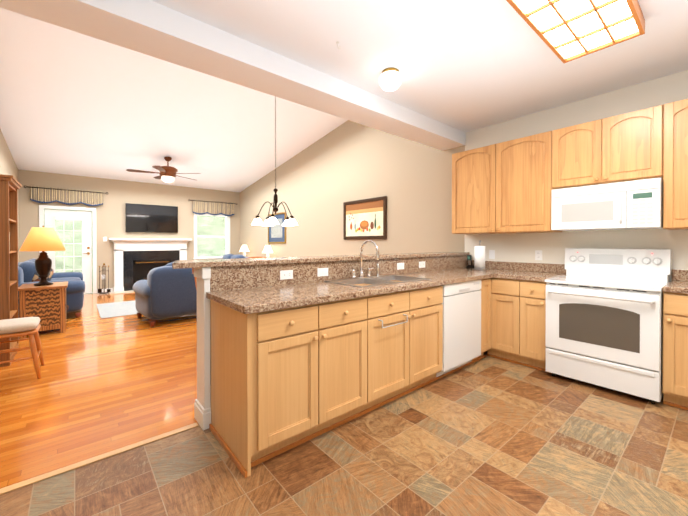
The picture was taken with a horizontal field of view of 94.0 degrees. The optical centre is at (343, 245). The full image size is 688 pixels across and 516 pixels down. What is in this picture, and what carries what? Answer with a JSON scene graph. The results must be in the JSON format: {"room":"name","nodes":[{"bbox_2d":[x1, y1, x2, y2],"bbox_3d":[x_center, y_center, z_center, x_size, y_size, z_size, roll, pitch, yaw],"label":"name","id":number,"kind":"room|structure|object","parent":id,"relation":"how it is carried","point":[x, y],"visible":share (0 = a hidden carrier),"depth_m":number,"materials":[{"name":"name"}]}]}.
{"room":"kitchen","nodes":[
{"label":"kitchen","id":0,"kind":"room"},
{"bbox_2d":[0,129,18,261],"bbox_3d":[-3.382,-0.736,2.518,0.001,3.961,12.100,0,1,-40],"label":"wall","id":1,"kind":"structure","parent":0,"point":[8,166],"depth_m":5.95,"materials":[{"name":"beige paint"}]},
{"bbox_2d":[0,293,197,488],"bbox_3d":[-2.817,1.221,5.808,5.070,0.001,7.800,0,1,-40],"label":"floor","id":2,"kind":"structure","parent":0,"point":[100,386],"depth_m":2.77,"materials":[{"name":"orange wood"}]},
{"bbox_2d":[0,174,21,366],"bbox_3d":[-3.810,0.261,3.419,0.481,1.955,0.730,0,1,-40],"label":"bookcase","id":3,"kind":"object","parent":2,"relation":"on","point":[10,185],"visible":0.73,"depth_m":3.29,"materials":[{"name":"brown wood"}]},
{"bbox_2d":[0,317,43,378],"bbox_3d":[-3.164,0.735,2.985,0.526,1.017,0.450,0,1,-40],"label":"wood chair","id":4,"kind":"object","parent":2,"relation":"on","point":[24,326],"visible":1,"depth_m":2.97,"materials":[{"name":"brown wood"}]},
{"bbox_2d":[18,281,67,337],"bbox_3d":[-4.303,0.900,4.621,0.513,0.660,0.654,0,1,-40],"label":"end table","id":5,"kind":"object","parent":2,"relation":"on","point":[46,304],"visible":0.94,"depth_m":4.42,"materials":[{"name":"brown wicker"}]},
{"bbox_2d":[19,226,65,285],"bbox_3d":[-4.305,0.144,4.595,0.490,0.850,0.490,0,1,-40],"label":"table lamp","id":6,"kind":"object","parent":5,"relation":"on","point":[43,239],"visible":1,"depth_m":4.51,"materials":[{"name":"fabric"}]},
{"bbox_2d":[18,258,84,317],"bbox_3d":[-5.463,0.740,5.905,1.060,0.961,2.230,0,1,-40],"label":"sofa","id":7,"kind":"object","parent":2,"relation":"on","point":[28,274],"visible":0.48,"depth_m":5.32,"materials":[{"name":"blue fabric"}]},
{"bbox_2d":[0,422,198,494],"bbox_3d":[-1.637,1.248,1.710,1.620,0.007,0.050,0,1,-40],"label":"threshold strip","id":8,"kind":"object","parent":2,"relation":"on","point":[78,464],"depth_m":1.85,"materials":[{"name":"brown wood"}]},
{"bbox_2d":[96,300,137,318],"bbox_3d":[-3.929,1.210,6.468,1.630,0.011,1.600,0,1,-40],"label":"area rug","id":9,"kind":"object","parent":2,"relation":"on","point":[115,309],"visible":0.46,"depth_m":6.03,"materials":[{"name":"white fabric"}]},
{"bbox_2d":[109,290,134,294],"bbox_3d":[-5.082,1.191,8.601,1.960,0.018,0.392,0,1,-40],"label":"hearth","id":10,"kind":"object","parent":2,"relation":"on","point":[121,292],"visible":0.25,"depth_m":8.05,"materials":[{"name":"beige stone"}]},
{"bbox_2d":[98,263,110,293],"bbox_3d":[-5.928,0.810,7.923,0.255,0.750,0.200,0,1,-40],"label":"fireplace tools","id":11,"kind":"object","parent":10,"relation":"on","point":[104,292],"visible":1,"depth_m":7.92,"materials":[{"name":"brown metal"}]},
{"bbox_2d":[109,238,191,291],"bbox_3d":[-5.208,0.507,8.747,1.920,1.385,0.210,0,1,-40],"label":"fireplace mantel","id":12,"kind":"object","parent":2,"relation":"on","point":[136,260],"visible":0.58,"depth_m":8.59,"materials":[{"name":"white wood"}]},
{"bbox_2d":[133,262,196,326],"bbox_3d":[-2.790,0.743,5.510,1.300,0.961,1.000,0,1,-44],"label":"armchair","id":13,"kind":"object","parent":2,"relation":"on","point":[165,291],"visible":0.6,"depth_m":4.95,"materials":[{"name":"blue fabric"}]},
{"bbox_2d":[192,268,196,289],"bbox_3d":[-1.621,0.727,4.132,0.526,1.017,0.450,0,1,-40],"label":"dining chair","id":14,"kind":"object","parent":2,"relation":"on","point":[195,278],"depth_m":4.13,"materials":[{"name":"brown wood"}]},
{"bbox_2d":[222,254,248,258],"bbox_3d":[-3.071,0.721,8.493,0.970,0.961,1.830,0,1,-40],"label":"loveseat","id":15,"kind":"object","parent":2,"relation":"on","point":[231,256],"visible":0.06,"depth_m":8.38,"materials":[{"name":"blue fabric"}]},
{"bbox_3d":[-2.415,0.818,8.925,0.390,0.760,2.430,0,1,-40],"label":"console table","id":16,"kind":"object","parent":2,"relation":"on","visible":0},
{"bbox_2d":[239,245,249,255],"bbox_3d":[-2.979,0.212,9.603,0.315,0.440,0.289,0,1,-40],"label":"lamp","id":17,"kind":"object","parent":16,"relation":"on","point":[244,248],"visible":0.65,"depth_m":9.53,"materials":[{"name":"white"}]},
{"bbox_2d":[262,245,272,257],"bbox_3d":[-2.004,0.221,8.437,0.315,0.440,0.289,0,1,-40],"label":"lamp","id":18,"kind":"object","parent":16,"relation":"on","point":[267,249],"visible":0.79,"depth_m":8.36,"materials":[{"name":"white"}]},
{"bbox_2d":[18,170,239,293],"bbox_3d":[-5.364,-0.251,8.842,5.070,2.900,0.140,0,1,-40],"label":"wall","id":19,"kind":"structure","parent":0,"point":[110,217],"depth_m":8.28,"materials":[{"name":"beige paint"}]},
{"bbox_2d":[24,185,107,205],"bbox_3d":[-6.563,-1.158,7.650,1.529,0.390,0.049,0,1,-40],"label":"valance","id":20,"kind":"object","parent":19,"relation":"attached to","point":[43,194],"visible":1,"depth_m":7.62,"materials":[{"name":"beige fabric"}]},
{"bbox_2d":[39,205,96,293],"bbox_3d":[-6.622,0.139,7.731,1.040,2.135,0.106,0,1,-40],"label":"door frame","id":21,"kind":"structure","parent":19,"relation":"attached to","point":[48,215],"depth_m":7.85,"materials":[{"name":"white wood"}]},
{"bbox_2d":[125,203,177,232],"bbox_3d":[-5.244,-0.726,8.797,1.240,0.750,0.074,0,1,-40],"label":"wall-mounted tv","id":22,"kind":"object","parent":19,"relation":"attached to","point":[150,218],"visible":1,"depth_m":8.74,"materials":[{"name":"black"}]},
{"bbox_2d":[193,213,229,259],"bbox_3d":[-4.064,-0.274,9.891,1.120,1.480,0.180,0,1,-40],"label":"window","id":23,"kind":"structure","parent":19,"relation":"in","point":[196,242],"depth_m":9.84,"materials":[{"name":"white"}]},
{"bbox_2d":[188,199,236,215],"bbox_3d":[-3.974,-1.134,9.816,1.459,0.450,0.049,0,1,-40],"label":"window valance","id":24,"kind":"object","parent":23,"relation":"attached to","point":[202,207],"visible":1,"depth_m":9.79,"materials":[{"name":"beige fabric"}]},
{"bbox_2d":[0,7,347,191],"bbox_3d":[-2.913,-2.211,5.898,5.070,1.061,7.500,0,1,-40],"label":"ceiling","id":25,"kind":"structure","parent":0,"point":[75,103],"depth_m":5.55,"materials":[{"name":"white paint"}]},
{"bbox_2d":[126,157,199,181],"bbox_3d":[-4.021,-1.703,7.246,1.492,0.550,1.482,0,1,-40],"label":"ceiling fan","id":26,"kind":"object","parent":25,"relation":"hanging from","point":[167,173],"visible":1,"depth_m":7.12,"materials":[{"name":"brown wood"}]},
{"bbox_2d":[251,96,297,225],"bbox_3d":[-1.046,-1.395,4.851,0.688,2.185,0.663,0,1,-40],"label":"chandelier","id":27,"kind":"object","parent":25,"relation":"hanging from","point":[272,221],"visible":0.96,"depth_m":4.77,"materials":[{"name":"brown metal"}]},
{"bbox_2d":[0,0,465,150],"bbox_3d":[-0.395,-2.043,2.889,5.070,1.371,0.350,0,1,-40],"label":"header beam","id":28,"kind":"structure","parent":0,"point":[155,29],"depth_m":2.38,"materials":[{"name":"white paint"}]},
{"bbox_2d":[0,351,687,515],"bbox_3d":[1.065,1.255,1.168,5.070,0.001,4.300,0,1,-40],"label":"floor","id":29,"kind":"structure","parent":0,"point":[489,436],"depth_m":1.81,"materials":[{"name":"brown tile"}]},
{"bbox_2d":[172,240,507,477],"bbox_3d":[0.408,0.598,3.073,3.620,1.287,0.985,0,1,-40],"label":"kitchen peninsula","id":30,"kind":"object","parent":29,"relation":"on","point":[305,354],"depth_m":2.20,"materials":[{"name":"brown wood"}]},
{"bbox_2d":[280,270,292,279],"bbox_3d":[-0.460,0.237,2.571,0.115,0.072,0.008,0,1,-40],"label":"outlet","id":31,"kind":"object","parent":30,"relation":"attached to","point":[286,274],"visible":1,"depth_m":2.57,"materials":[{"name":"white plastic"}]},
{"bbox_2d":[317,268,327,276],"bbox_3d":[-0.183,0.235,2.801,0.115,0.072,0.012,0,1,-40],"label":"light switch","id":32,"kind":"object","parent":30,"relation":"attached to","point":[322,271],"visible":1,"depth_m":2.79,"materials":[{"name":"white plastic"}]},
{"bbox_2d":[349,240,379,278],"bbox_3d":[0.258,0.130,2.949,0.392,0.362,0.252,0,1,-40],"label":"faucet","id":33,"kind":"object","parent":30,"relation":"on","point":[361,275],"depth_m":2.99,"materials":[{"name":"silver metal"}]},
{"bbox_2d":[324,275,429,287],"bbox_3d":[0.310,0.393,2.851,0.864,0.173,0.484,0,1,-40],"label":"sink","id":34,"kind":"object","parent":30,"relation":"in","point":[363,281],"depth_m":2.88,"materials":[{"name":"silver metal"}]},
{"bbox_2d":[397,263,403,269],"bbox_3d":[0.615,0.226,3.468,0.115,0.072,0.012,0,1,-40],"label":"light switch","id":35,"kind":"object","parent":30,"relation":"attached to","point":[400,266],"visible":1,"depth_m":3.46,"materials":[{"name":"white plastic"}]},
{"bbox_2d":[419,261,424,267],"bbox_3d":[0.905,0.224,3.713,0.115,0.072,0.008,0,1,-40],"label":"outlet","id":36,"kind":"object","parent":30,"relation":"attached to","point":[422,264],"visible":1,"depth_m":3.71,"materials":[{"name":"white plastic"}]},
{"bbox_2d":[172,252,687,313],"bbox_3d":[1.544,0.239,1.713,3.622,0.245,4.527,0,1,-40],"label":"countertop","id":37,"kind":"structure","parent":30,"relation":"on","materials":[{"name":"stone"}]},
{"bbox_2d":[436,280,480,376],"bbox_3d":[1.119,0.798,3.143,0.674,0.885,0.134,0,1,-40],"label":"dishwasher","id":38,"kind":"object","parent":30,"relation":"in","point":[461,300],"depth_m":3.06,"materials":[{"name":"white metal"}]},
{"bbox_2d":[466,255,473,268],"bbox_3d":[1.652,0.214,4.194,0.088,0.176,0.080,0,1,-40],"label":"cordless phone","id":39,"kind":"object","parent":30,"relation":"on","point":[469,258],"visible":0.92,"depth_m":4.17,"materials":[{"name":"black plastic"}]},
{"bbox_2d":[472,240,486,269],"bbox_3d":[1.690,0.120,3.990,0.170,0.366,0.170,0,1,-40],"label":"paper towel holder","id":40,"kind":"object","parent":30,"relation":"on","point":[479,257],"visible":1,"depth_m":3.94,"materials":[{"name":"white paper"}]},
{"bbox_2d":[380,284,411,331],"bbox_3d":[0.385,0.458,2.405,0.330,0.281,0.007,0,1,-40],"label":"drawer","id":41,"kind":"object","parent":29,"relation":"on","point":[396,301],"depth_m":2.47,"materials":[{"name":"brown wood"}]},
{"bbox_2d":[496,262,565,371],"bbox_3d":[2.020,0.724,3.461,0.650,1.028,0.490,0,1,-40],"label":"base cabinet","id":42,"kind":"object","parent":29,"relation":"on","point":[520,286],"depth_m":3.28,"materials":[{"name":"brown wood"}]},
{"bbox_2d":[545,248,671,403],"bbox_3d":[2.383,0.640,2.928,0.745,1.205,0.787,0,1,-40],"label":"range","id":43,"kind":"object","parent":29,"relation":"on","point":[604,317],"visible":0.98,"depth_m":2.76,"materials":[{"name":"white metal"}]},
{"bbox_2d":[662,269,687,409],"bbox_3d":[3.410,0.736,1.800,0.650,1.028,2.258,0,1,-40],"label":"base cabinet","id":44,"kind":"object","parent":29,"relation":"on","point":[675,293],"depth_m":2.42,"materials":[{"name":"brown wood"}]},
{"bbox_2d":[152,0,687,132],"bbox_3d":[1.081,-1.515,1.129,5.070,0.001,4.250,0,1,-40],"label":"ceiling","id":45,"kind":"structure","parent":0,"point":[465,66],"depth_m":2.51,"materials":[{"name":"white paint"}]},
{"bbox_2d":[379,68,401,91],"bbox_3d":[0.409,-1.446,2.829,0.200,0.160,0.200,0,1,-40],"label":"dome light","id":46,"kind":"object","parent":45,"relation":"attached to","point":[390,79],"visible":1,"depth_m":2.76,"materials":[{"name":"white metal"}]},
{"bbox_2d":[506,0,644,62],"bbox_3d":[1.383,-1.473,1.929,1.300,0.094,0.470,0,1,-40],"label":"ceiling light","id":47,"kind":"object","parent":45,"relation":"attached to","point":[566,31],"visible":1,"depth_m":2.09,"materials":[{"name":"white plastic"}]},
{"bbox_2d":[240,70,687,280],"bbox_3d":[0.507,-0.760,5.771,0.001,3.961,12.100,0,1,-40],"label":"wall","id":48,"kind":"structure","parent":0,"point":[319,182],"depth_m":5.14,"materials":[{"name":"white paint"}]},
{"bbox_2d":[268,212,285,242],"bbox_3d":[-1.783,-0.446,8.486,0.028,0.795,0.960,0,1,-40],"label":"picture frame","id":49,"kind":"object","parent":48,"relation":"attached to","point":[276,233],"visible":0.85,"depth_m":8.40,"materials":[{"name":"gold metal"}]},
{"bbox_2d":[271,218,281,237],"bbox_3d":[-1.786,-0.446,8.484,0.002,0.495,0.620,0,1,-40],"label":"print","id":50,"kind":"object","parent":49,"relation":"attached to","point":[276,230],"depth_m":8.44},
{"bbox_2d":[343,196,386,239],"bbox_3d":[0.361,-0.477,5.919,0.033,0.735,1.130,0,1,-40],"label":"picture frame","id":51,"kind":"object","parent":48,"relation":"attached to","point":[364,218],"visible":1,"depth_m":5.86,"materials":[{"name":"brown"}]},
{"bbox_2d":[452,146,487,233],"bbox_3d":[1.730,-0.666,4.034,0.347,1.040,0.631,0,1,-40],"label":"upper cabinet","id":52,"kind":"object","parent":48,"relation":"attached to","point":[469,167],"depth_m":3.97,"materials":[{"name":"brown wood"}]},
{"bbox_2d":[489,250,494,258],"bbox_3d":[1.895,0.118,4.110,0.012,0.115,0.072,0,1,-40],"label":"switch","id":53,"kind":"object","parent":48,"relation":"attached to","point":[491,254],"visible":1,"depth_m":4.11,"materials":[{"name":"white plastic"}]},
{"bbox_2d":[488,129,561,233],"bbox_3d":[2.078,-0.663,3.619,0.347,1.040,0.693,0,1,-40],"label":"upper cabinet","id":54,"kind":"object","parent":48,"relation":"attached to","point":[505,187],"depth_m":3.50,"materials":[{"name":"brown wood"}]},
{"bbox_2d":[535,250,541,259],"bbox_3d":[2.243,0.117,3.696,0.008,0.115,0.072,0,1,-40],"label":"outlet","id":55,"kind":"object","parent":48,"relation":"attached to","point":[538,254],"visible":1,"depth_m":3.69,"materials":[{"name":"white plastic"}]},
{"bbox_2d":[560,121,591,188],"bbox_3d":[2.412,-0.880,3.218,0.347,0.600,0.468,0,1,-40],"label":"upper cabinet","id":56,"kind":"object","parent":48,"relation":"attached to","point":[576,140],"depth_m":3.13,"materials":[{"name":"brown wood"}]},
{"bbox_2d":[592,104,663,184],"bbox_3d":[2.633,-0.878,2.953,0.347,0.600,0.465,0,1,-40],"label":"upper cabinet","id":57,"kind":"object","parent":48,"relation":"attached to","point":[629,146],"depth_m":2.83,"materials":[{"name":"brown wood"}]},
{"bbox_2d":[551,178,662,230],"bbox_3d":[2.482,-0.355,3.046,0.466,0.408,0.786,0,1,-40],"label":"microwave","id":58,"kind":"object","parent":57,"relation":"attached to","point":[630,205],"visible":1,"depth_m":2.87,"materials":[{"name":"white"}]},
{"bbox_2d":[663,99,687,229],"bbox_3d":[2.932,-0.655,2.598,0.347,1.040,0.587,0,1,-40],"label":"upper cabinet","id":59,"kind":"object","parent":48,"relation":"attached to","point":[675,181],"depth_m":2.61,"materials":[{"name":"brown wood"}]},
{"label":"outside","id":60,"kind":"structure","parent":0,"visible":0},
{"bbox_2d":[52,209,224,292],"bbox_3d":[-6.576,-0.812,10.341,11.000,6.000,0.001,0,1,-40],"label":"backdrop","id":61,"kind":"structure","parent":60,"point":[77,239],"depth_m":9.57,"materials":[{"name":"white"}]}
]}

